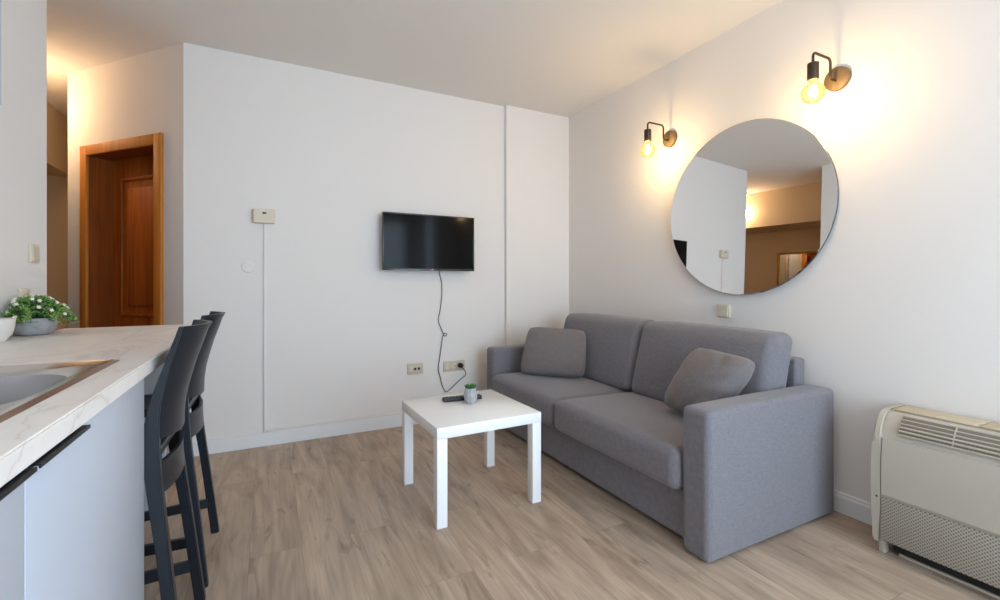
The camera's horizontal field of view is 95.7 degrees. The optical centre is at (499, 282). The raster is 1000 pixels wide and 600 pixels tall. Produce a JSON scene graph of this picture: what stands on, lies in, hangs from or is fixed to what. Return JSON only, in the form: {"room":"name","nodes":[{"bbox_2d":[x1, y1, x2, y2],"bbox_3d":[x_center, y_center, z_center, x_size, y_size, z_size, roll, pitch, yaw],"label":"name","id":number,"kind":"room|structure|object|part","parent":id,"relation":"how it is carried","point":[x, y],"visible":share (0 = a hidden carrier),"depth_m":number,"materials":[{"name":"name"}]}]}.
{"room":"living room","nodes":[
{"label":"living room","id":0,"kind":"room"},
{"bbox_2d":[0,0,46,334],"bbox_3d":[-1.110,-0.205,0.041,0.100,2.632,4.582,0,0,-27],"label":"wall","id":1,"kind":"structure","parent":0,"point":[23,107],"depth_m":1.90,"materials":[{"name":"white paint"}]},
{"bbox_2d":[0,0,0,104],"bbox_3d":[-1.210,-0.781,0.734,0.348,0.717,0.607,0,0,-27],"label":"upper cabinet","id":2,"kind":"object","parent":1,"relation":"attached to","point":[0,0],"visible":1,"depth_m":1.08,"materials":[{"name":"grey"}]},
{"bbox_2d":[18,288,29,298],"bbox_3d":[-1.996,0.066,1.901,0.014,0.082,0.082,0,0,-27],"label":"wall socket","id":3,"kind":"object","parent":1,"relation":"attached to","point":[25,291],"visible":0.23,"depth_m":1.88,"materials":[{"name":"beige plastic"}]},
{"bbox_2d":[28,244,39,262],"bbox_3d":[-2.035,-0.126,1.981,0.016,0.082,0.082,0,0,-27],"label":"light switch","id":4,"kind":"object","parent":1,"relation":"attached to","point":[33,249],"visible":1,"depth_m":1.96,"materials":[{"name":"beige plastic"}]},
{"bbox_2d":[47,175,67,327],"bbox_3d":[-4.218,-0.205,4.303,1.200,2.632,0.100,0,0,-27],"label":"wall","id":5,"kind":"structure","parent":0,"point":[57,186],"depth_m":4.27,"materials":[{"name":"beige paint"}]},
{"bbox_2d":[47,102,67,176],"bbox_3d":[-3.582,-1.263,2.662,0.640,0.517,3.400,0,0,-27],"label":"wall","id":6,"kind":"structure","parent":5,"relation":"attached to","point":[57,123],"depth_m":3.99,"materials":[{"name":"beige paint"}]},
{"bbox_2d":[68,43,182,453],"bbox_3d":[-2.548,-0.205,3.183,1.236,2.632,0.200,0,0,21],"label":"wall","id":7,"kind":"structure","parent":0,"point":[142,94],"depth_m":3.03,"materials":[{"name":"white paint"}]},
{"bbox_2d":[80,132,162,327],"bbox_3d":[-2.554,0.071,3.168,0.867,2.080,0.212,0,0,21],"label":"door","id":8,"kind":"structure","parent":7,"relation":"in","point":[121,181],"depth_m":3.25,"materials":[{"name":"orange wood"}]},
{"bbox_3d":[-2.542,-0.257,3.229,0.517,1.005,0.015,0,0,21],"label":"panel","id":9,"kind":"part","parent":8,"relation":"part of","materials":[{"name":"orange wood"}]},
{"bbox_2d":[183,42,503,441],"bbox_3d":[-0.660,-0.205,3.641,3.101,2.632,0.150,0,0,-27],"label":"wall","id":10,"kind":"structure","parent":0,"point":[328,152],"depth_m":3.26,"materials":[{"name":"white paint"}]},
{"bbox_2d":[241,261,254,272],"bbox_3d":[-1.687,-0.103,3.029,0.080,0.080,0.006,0,0,-27],"label":"cover plate","id":11,"kind":"object","parent":10,"relation":"attached to","point":[247,266],"visible":1,"depth_m":3.03,"materials":[{"name":"white paint"}]},
{"bbox_2d":[253,209,274,223],"bbox_3d":[-1.593,-0.446,3.055,0.132,0.094,0.044,0,0,-27],"label":"thermostat","id":12,"kind":"object","parent":10,"relation":"attached to","point":[267,216],"visible":1,"depth_m":3.04,"materials":[{"name":"beige plastic"}]},
{"bbox_2d":[192,414,417,456],"bbox_3d":[-0.972,1.065,3.390,2.272,0.092,0.013,0,0,-27],"label":"baseboard","id":13,"kind":"structure","parent":10,"relation":"attached to","point":[227,444],"depth_m":3.16,"materials":[{"name":"white"}]},
{"bbox_2d":[263,223,401,432],"bbox_3d":[-0.790,0.307,3.482,1.826,1.422,0.012,0,0,-27],"label":"duct","id":14,"kind":"object","parent":10,"relation":"attached to","point":[264,224],"visible":0.75,"depth_m":3.07,"materials":[{"name":"white paint"}]},
{"bbox_2d":[407,363,422,374],"bbox_3d":[-0.664,0.676,3.547,0.125,0.083,0.014,0,0,-27],"label":"socket","id":15,"kind":"object","parent":10,"relation":"attached to","point":[414,368],"visible":1,"depth_m":3.54,"materials":[{"name":"beige plastic"}]},
{"bbox_2d":[382,212,473,270],"bbox_3d":[-0.559,-0.307,3.549,0.736,0.432,0.102,0,0,-27],"label":"television","id":16,"kind":"object","parent":10,"relation":"attached to","point":[413,242],"visible":1,"depth_m":3.49,"materials":[{"name":"black plastic"}]},
{"bbox_2d":[438,271,465,391],"bbox_3d":[-0.375,0.373,3.657,0.247,1.030,0.074,0,0,-27],"label":"power cable","id":17,"kind":"object","parent":16,"relation":"hanging from","point":[460,365],"visible":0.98,"depth_m":3.64,"materials":[{"name":"grey plastic"}]},
{"bbox_2d":[443,360,464,371],"bbox_3d":[-0.375,0.681,3.694,0.186,0.083,0.014,0,0,-27],"label":"wall socket","id":18,"kind":"object","parent":10,"relation":"attached to","point":[447,365],"visible":0.8,"depth_m":3.68,"materials":[{"name":"beige plastic"}]},
{"bbox_2d":[504,105,568,345],"bbox_3d":[0.338,-0.205,4.046,0.654,2.632,0.036,0,0,-27],"label":"wall","id":19,"kind":"structure","parent":10,"relation":"attached to","point":[536,143],"depth_m":4.01,"materials":[{"name":"white paint"}]},
{"bbox_2d":[47,0,781,117],"bbox_3d":[-1.036,-1.581,2.194,5.350,0.120,8.950,0,0,-27],"label":"ceiling","id":20,"kind":"structure","parent":0,"point":[555,57],"depth_m":2.80,"materials":[{"name":"white paint"}]},
{"bbox_2d":[144,424,997,599],"bbox_3d":[-1.036,1.161,2.194,5.350,0.100,8.950,0,0,-27],"label":"floor","id":21,"kind":"structure","parent":0,"point":[334,517],"depth_m":1.92,"materials":[{"name":"brown wood"}]},
{"bbox_2d":[0,467,36,599],"bbox_3d":[-0.767,0.680,0.185,0.633,0.861,0.666,0,0,-27],"label":"base cabinet","id":22,"kind":"object","parent":21,"relation":"on","point":[12,492],"visible":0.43,"depth_m":0.59,"materials":[{"name":"grey laminate"}]},
{"bbox_3d":[-0.506,0.630,0.318,0.019,0.751,0.664,0,0,-27],"label":"door","id":23,"kind":"part","parent":22,"relation":"part of","materials":[{"name":"grey laminate"}]},
{"bbox_3d":[-0.602,0.256,0.536,0.018,0.007,0.182,0,0,-27],"label":"handle","id":24,"kind":"part","parent":22,"relation":"part of","materials":[{"name":"black metal"}]},
{"bbox_2d":[24,378,143,599],"bbox_3d":[-1.070,0.680,0.778,0.633,0.861,0.665,0,0,-27],"label":"base cabinet","id":25,"kind":"object","parent":21,"relation":"on","point":[84,499],"visible":0.54,"depth_m":0.85,"materials":[{"name":"grey laminate"}]},
{"bbox_3d":[-0.693,0.256,0.715,0.018,0.007,0.197,0,0,-27],"label":"handle","id":26,"kind":"part","parent":25,"relation":"part of","materials":[{"name":"black metal"}]},
{"bbox_2d":[0,324,191,510],"bbox_3d":[-1.025,0.661,0.683,0.631,0.900,3.350,0,0,-27],"label":"countertop","id":27,"kind":"structure","parent":25,"relation":"on","point":[142,352],"depth_m":1.14,"materials":[{"name":"stone"}]},
{"bbox_2d":[0,318,15,341],"bbox_3d":[-1.794,0.170,1.610,0.101,0.081,0.101,0,0,-27],"label":"ceramic bowl","id":28,"kind":"object","parent":27,"relation":"on","point":[7,325],"visible":1,"depth_m":1.61,"materials":[{"name":"white ceramic"}]},
{"bbox_2d":[0,294,78,335],"bbox_3d":[-1.843,0.128,1.835,0.210,0.165,0.289,0,0,-27],"label":"potted plant","id":29,"kind":"object","parent":27,"relation":"on","point":[33,315],"visible":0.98,"depth_m":1.79,"materials":[{"name":"green plant"}]},
{"bbox_3d":[-1.874,0.177,1.819,0.140,0.068,0.140,0,0,-27],"label":"planter","id":30,"kind":"part","parent":29,"relation":"part of","materials":[{"name":"grey ceramic"}]},
{"bbox_2d":[52,315,63,329],"bbox_3d":[-1.995,0.164,1.989,0.055,0.093,0.142,0,0,-18],"label":"napkin holder","id":31,"kind":"object","parent":27,"relation":"on","point":[59,326],"visible":0.03,"depth_m":2.04,"materials":[{"name":"brown wood"}]},
{"bbox_2d":[0,359,119,422],"bbox_3d":[-0.954,0.288,0.515,0.514,0.166,1.345,0,0,-27],"label":"sink","id":32,"kind":"object","parent":27,"relation":"in","point":[22,387],"visible":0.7,"depth_m":1.04,"materials":[{"name":"silver metal"}]},
{"bbox_3d":[-1.102,0.293,0.821,0.413,0.156,0.405,0,0,-27],"label":"bowl","id":33,"kind":"part","parent":32,"relation":"part of","materials":[{"name":"silver metal"}]},
{"bbox_3d":[-1.844,0.680,2.110,0.467,0.862,0.035,0,0,-27],"label":"support panel","id":34,"kind":"part","parent":27,"relation":"part of","materials":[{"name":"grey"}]},
{"bbox_2d":[144,319,212,599],"bbox_3d":[-1.146,0.618,1.306,0.536,0.986,0.440,0,0,-27],"label":"bar stool","id":35,"kind":"object","parent":21,"relation":"on","point":[165,416],"visible":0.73,"depth_m":1.28,"materials":[{"name":"black plastic"}]},
{"bbox_3d":[-0.909,0.618,1.230,0.105,0.985,0.089,0,0,-27],"label":"leg","id":36,"kind":"part","parent":35,"relation":"part of","materials":[{"name":"black plastic"}]},
{"bbox_3d":[-1.177,0.474,1.290,0.390,0.030,0.298,0,0,-27],"label":"seat","id":37,"kind":"part","parent":35,"relation":"part of","materials":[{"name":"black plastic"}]},
{"bbox_3d":[-0.995,0.537,1.383,0.039,0.089,0.346,0,0,-27],"label":"rail","id":38,"kind":"part","parent":35,"relation":"part of","materials":[{"name":"black plastic"}]},
{"bbox_3d":[-0.961,0.283,1.400,0.121,0.316,0.324,0,0,-27],"label":"backrest","id":39,"kind":"part","parent":35,"relation":"part of","materials":[{"name":"black plastic"}]},
{"bbox_3d":[-1.069,0.618,1.542,0.105,0.985,0.089,0,0,-27],"label":"leg","id":40,"kind":"part","parent":35,"relation":"part of","materials":[{"name":"black plastic"}]},
{"bbox_2d":[144,311,225,587],"bbox_3d":[-1.369,0.618,1.742,0.536,0.986,0.440,0,0,-27],"label":"bar stool","id":41,"kind":"object","parent":21,"relation":"on","point":[193,425],"visible":0.4,"depth_m":1.75,"materials":[{"name":"black plastic"}]},
{"bbox_3d":[-1.400,0.474,1.726,0.390,0.030,0.298,0,0,-27],"label":"seat","id":42,"kind":"part","parent":41,"relation":"part of","materials":[{"name":"black plastic"}]},
{"bbox_3d":[-1.132,0.618,1.666,0.105,0.985,0.089,0,0,-27],"label":"leg","id":43,"kind":"part","parent":41,"relation":"part of","materials":[{"name":"black plastic"}]},
{"bbox_3d":[-1.218,0.537,1.819,0.039,0.089,0.346,0,0,-27],"label":"rail","id":44,"kind":"part","parent":41,"relation":"part of","materials":[{"name":"black plastic"}]},
{"bbox_3d":[-1.291,0.618,1.979,0.105,0.985,0.089,0,0,-27],"label":"leg","id":45,"kind":"part","parent":41,"relation":"part of","materials":[{"name":"black plastic"}]},
{"bbox_3d":[-1.184,0.283,1.837,0.121,0.316,0.324,0,0,-27],"label":"backrest","id":46,"kind":"part","parent":41,"relation":"part of","materials":[{"name":"black plastic"}]},
{"bbox_2d":[402,389,540,529],"bbox_3d":[-0.169,0.884,2.407,0.558,0.454,0.558,0,0,-28],"label":"coffee table","id":47,"kind":"object","parent":21,"relation":"on","point":[494,411],"visible":1,"depth_m":2.28,"materials":[{"name":"white paint"}]},
{"bbox_3d":[-0.512,0.909,2.510,0.050,0.403,0.050,0,0,-28],"label":"leg","id":48,"kind":"part","parent":47,"relation":"part of","materials":[{"name":"white paint"}]},
{"bbox_3d":[-0.272,0.909,2.064,0.050,0.403,0.050,0,0,-28],"label":"leg","id":49,"kind":"part","parent":47,"relation":"part of","materials":[{"name":"white paint"}]},
{"bbox_2d":[442,394,481,401],"bbox_3d":[-0.212,0.645,2.530,0.221,0.023,0.044,0,0,-21],"label":"remote control","id":50,"kind":"object","parent":47,"relation":"on","point":[461,397],"visible":0.8,"depth_m":2.50,"materials":[{"name":"black plastic"}]},
{"bbox_2d":[464,384,476,403],"bbox_3d":[-0.161,0.602,2.466,0.076,0.109,0.072,0,0,-27],"label":"potted succulent","id":51,"kind":"object","parent":47,"relation":"on","point":[470,393],"visible":1,"depth_m":2.44,"materials":[{"name":"grey ceramic"}]},
{"bbox_3d":[-0.066,0.909,2.751,0.050,0.403,0.050,0,0,-28],"label":"leg","id":52,"kind":"part","parent":47,"relation":"part of","materials":[{"name":"white paint"}]},
{"bbox_3d":[0.174,0.909,2.305,0.050,0.403,0.050,0,0,-28],"label":"leg","id":53,"kind":"part","parent":47,"relation":"part of","materials":[{"name":"white paint"}]},
{"bbox_2d":[487,313,833,561],"bbox_3d":[0.733,0.678,2.854,0.928,0.865,2.031,0,0,-27],"label":"sofa","id":54,"kind":"object","parent":21,"relation":"on","point":[729,475],"visible":0.85,"depth_m":2.13,"materials":[{"name":"grey fabric"}]},
{"bbox_3d":[0.315,0.803,3.708,0.895,0.600,0.130,0,0,-27],"label":"arm","id":55,"kind":"part","parent":54,"relation":"part of","materials":[{"name":"grey fabric"}]},
{"bbox_2d":[521,327,585,377],"bbox_3d":[0.393,0.509,3.328,0.479,0.347,0.220,0,0,18],"label":"throw pillow","id":56,"kind":"object","parent":54,"relation":"on","point":[556,352],"visible":1,"depth_m":3.26,"materials":[{"name":"grey fabric"}]},
{"bbox_2d":[492,372,631,426],"bbox_3d":[0.409,0.778,3.209,0.674,0.191,0.841,0,0,-27],"label":"seat cushion","id":57,"kind":"object","parent":54,"relation":"on","point":[540,393],"depth_m":2.99,"materials":[{"name":"grey fabric"}]},
{"bbox_2d":[563,313,653,390],"bbox_3d":[0.747,0.477,3.330,0.296,0.462,0.849,0,0,-27],"label":"cushion","id":58,"kind":"object","parent":54,"relation":"on","point":[612,341],"depth_m":3.10,"materials":[{"name":"grey fabric"}]},
{"bbox_2d":[555,392,682,488],"bbox_3d":[0.809,0.778,2.424,0.674,0.191,0.914,0,0,-27],"label":"seat cushion","id":59,"kind":"object","parent":54,"relation":"on","point":[637,430],"depth_m":2.25,"materials":[{"name":"grey fabric"}]},
{"bbox_2d":[664,348,754,411],"bbox_3d":[1.032,0.503,2.255,0.233,0.334,0.430,0,0,-27],"label":"throw pillow","id":60,"kind":"object","parent":54,"relation":"on","point":[705,375],"visible":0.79,"depth_m":2.18,"materials":[{"name":"grey fabric"}]},
{"bbox_2d":[632,321,791,400],"bbox_3d":[1.140,0.477,2.561,0.296,0.462,0.871,0,0,-27],"label":"cushion","id":61,"kind":"object","parent":54,"relation":"on","point":[661,347],"depth_m":2.52,"materials":[{"name":"grey fabric"}]},
{"bbox_3d":[1.106,0.726,3.050,0.084,0.690,1.761,0,0,-27],"label":"frame","id":62,"kind":"part","parent":54,"relation":"part of","materials":[{"name":"grey fabric"}]},
{"bbox_3d":[1.177,0.803,2.019,0.895,0.600,0.140,0,0,-27],"label":"arm","id":63,"kind":"part","parent":54,"relation":"part of","materials":[{"name":"grey fabric"}]},
{"bbox_2d":[871,404,999,595],"bbox_3d":[1.917,0.818,1.390,0.241,0.585,1.212,0,0,-27],"label":"air conditioner","id":64,"kind":"object","parent":21,"relation":"on","point":[935,475],"visible":1,"depth_m":1.70,"materials":[{"name":"beige plastic"}]},
{"bbox_2d":[881,497,999,588],"bbox_3d":[1.810,0.961,1.346,0.011,0.172,1.122,0,0,-27],"label":"grille","id":65,"kind":"object","parent":64,"relation":"attached to","point":[973,551],"depth_m":1.67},
{"bbox_3d":[1.816,0.749,1.349,0.022,0.233,1.121,0,0,-27],"label":"panel","id":66,"kind":"part","parent":64,"relation":"part of","materials":[{"name":"beige plastic"}]},
{"bbox_3d":[1.751,0.529,1.801,0.120,0.007,0.256,0,0,-27],"label":"lid","id":67,"kind":"part","parent":64,"relation":"part of","materials":[{"name":"beige plastic"}]},
{"bbox_2d":[898,414,999,459],"bbox_3d":[1.846,0.572,1.373,0.064,0.076,1.007,0,0,-27],"label":"vent grille","id":68,"kind":"object","parent":64,"relation":"attached to","point":[978,443],"depth_m":1.68,"materials":[{"name":"beige plastic"}]},
{"bbox_3d":[1.878,0.529,1.552,0.120,0.007,0.296,0,0,-27],"label":"lid","id":69,"kind":"part","parent":64,"relation":"part of","materials":[{"name":"beige plastic"}]},
{"bbox_2d":[899,553,999,599],"bbox_3d":[1.844,1.105,1.413,0.024,0.012,0.960,0,0,-27],"label":"baseboard","id":70,"kind":"structure","parent":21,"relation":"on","point":[938,571],"depth_m":1.69,"materials":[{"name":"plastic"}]},
{"bbox_2d":[569,0,999,501],"bbox_3d":[1.909,-0.205,1.855,0.150,2.632,5.368,0,0,-27],"label":"wall","id":71,"kind":"structure","parent":0,"point":[900,302],"depth_m":2.13,"materials":[{"name":"white paint"}]},
{"bbox_2d":[640,122,676,157],"bbox_3d":[1.060,-0.955,3.062,0.263,0.245,0.114,0,0,-27],"label":"wall sconce","id":72,"kind":"object","parent":71,"relation":"attached to","point":[670,137],"visible":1,"depth_m":3.07,"materials":[{"name":"gold metal"}]},
{"bbox_2d":[644,129,650,141],"bbox_3d":[0.987,-0.983,3.024,0.047,0.082,0.047,0,0,-27],"label":"socket","id":73,"kind":"object","parent":72,"relation":"attached to","point":[647,132],"depth_m":3.01,"materials":[{"name":"brown metal"}]},
{"bbox_3d":[0.987,-0.888,3.024,0.098,0.112,0.098,0,0,-27],"label":"bulb","id":74,"kind":"part","parent":72,"relation":"part of","materials":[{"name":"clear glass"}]},
{"bbox_3d":[1.071,-1.024,3.067,0.200,0.107,0.011,0,0,-27],"label":"arm","id":75,"kind":"part","parent":72,"relation":"part of","materials":[{"name":"brown metal"}]},
{"bbox_3d":[1.166,-0.988,3.116,0.026,0.114,0.114,0,0,-27],"label":"wall plate","id":76,"kind":"part","parent":72,"relation":"part of","materials":[{"name":"gold metal"}]},
{"bbox_2d":[718,304,729,317],"bbox_3d":[1.359,0.174,2.749,0.016,0.082,0.082,0,0,-27],"label":"light switch","id":77,"kind":"object","parent":71,"relation":"attached to","point":[723,309],"visible":1,"depth_m":2.74,"materials":[{"name":"beige plastic"}]},
{"bbox_2d":[671,119,838,294],"bbox_3d":[1.402,-0.429,2.636,0.033,1.004,1.004,0,0,-29],"label":"round mirror","id":78,"kind":"object","parent":71,"relation":"attached to","point":[757,203],"visible":1,"depth_m":2.56,"materials":[{"name":"grey mirror"}]},
{"bbox_2d":[800,52,851,103],"bbox_3d":[1.530,-0.955,2.143,0.263,0.245,0.114,0,0,-27],"label":"wall sconce","id":79,"kind":"object","parent":71,"relation":"attached to","point":[838,78],"visible":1,"depth_m":2.15,"materials":[{"name":"gold metal"}]},
{"bbox_2d":[807,61,818,81],"bbox_3d":[1.456,-0.983,2.105,0.047,0.082,0.047,0,0,-27],"label":"socket","id":80,"kind":"object","parent":79,"relation":"attached to","point":[812,67],"depth_m":2.09,"materials":[{"name":"brown metal"}]},
{"bbox_3d":[1.456,-0.888,2.105,0.098,0.112,0.098,0,0,-27],"label":"bulb","id":81,"kind":"part","parent":79,"relation":"part of","materials":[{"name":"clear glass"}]},
{"bbox_3d":[1.540,-1.024,2.148,0.200,0.107,0.011,0,0,-27],"label":"arm","id":82,"kind":"part","parent":79,"relation":"part of","materials":[{"name":"brown metal"}]},
{"bbox_3d":[1.635,-0.988,2.197,0.026,0.114,0.114,0,0,-27],"label":"wall plate","id":83,"kind":"part","parent":79,"relation":"part of","materials":[{"name":"gold metal"}]},
{"bbox_2d":[834,489,871,525],"bbox_3d":[1.543,1.062,2.389,0.016,0.097,4.012,0,0,-27],"label":"baseboard","id":84,"kind":"structure","parent":71,"relation":"attached to","point":[859,509],"depth_m":2.13,"materials":[{"name":"white"}]}
]}

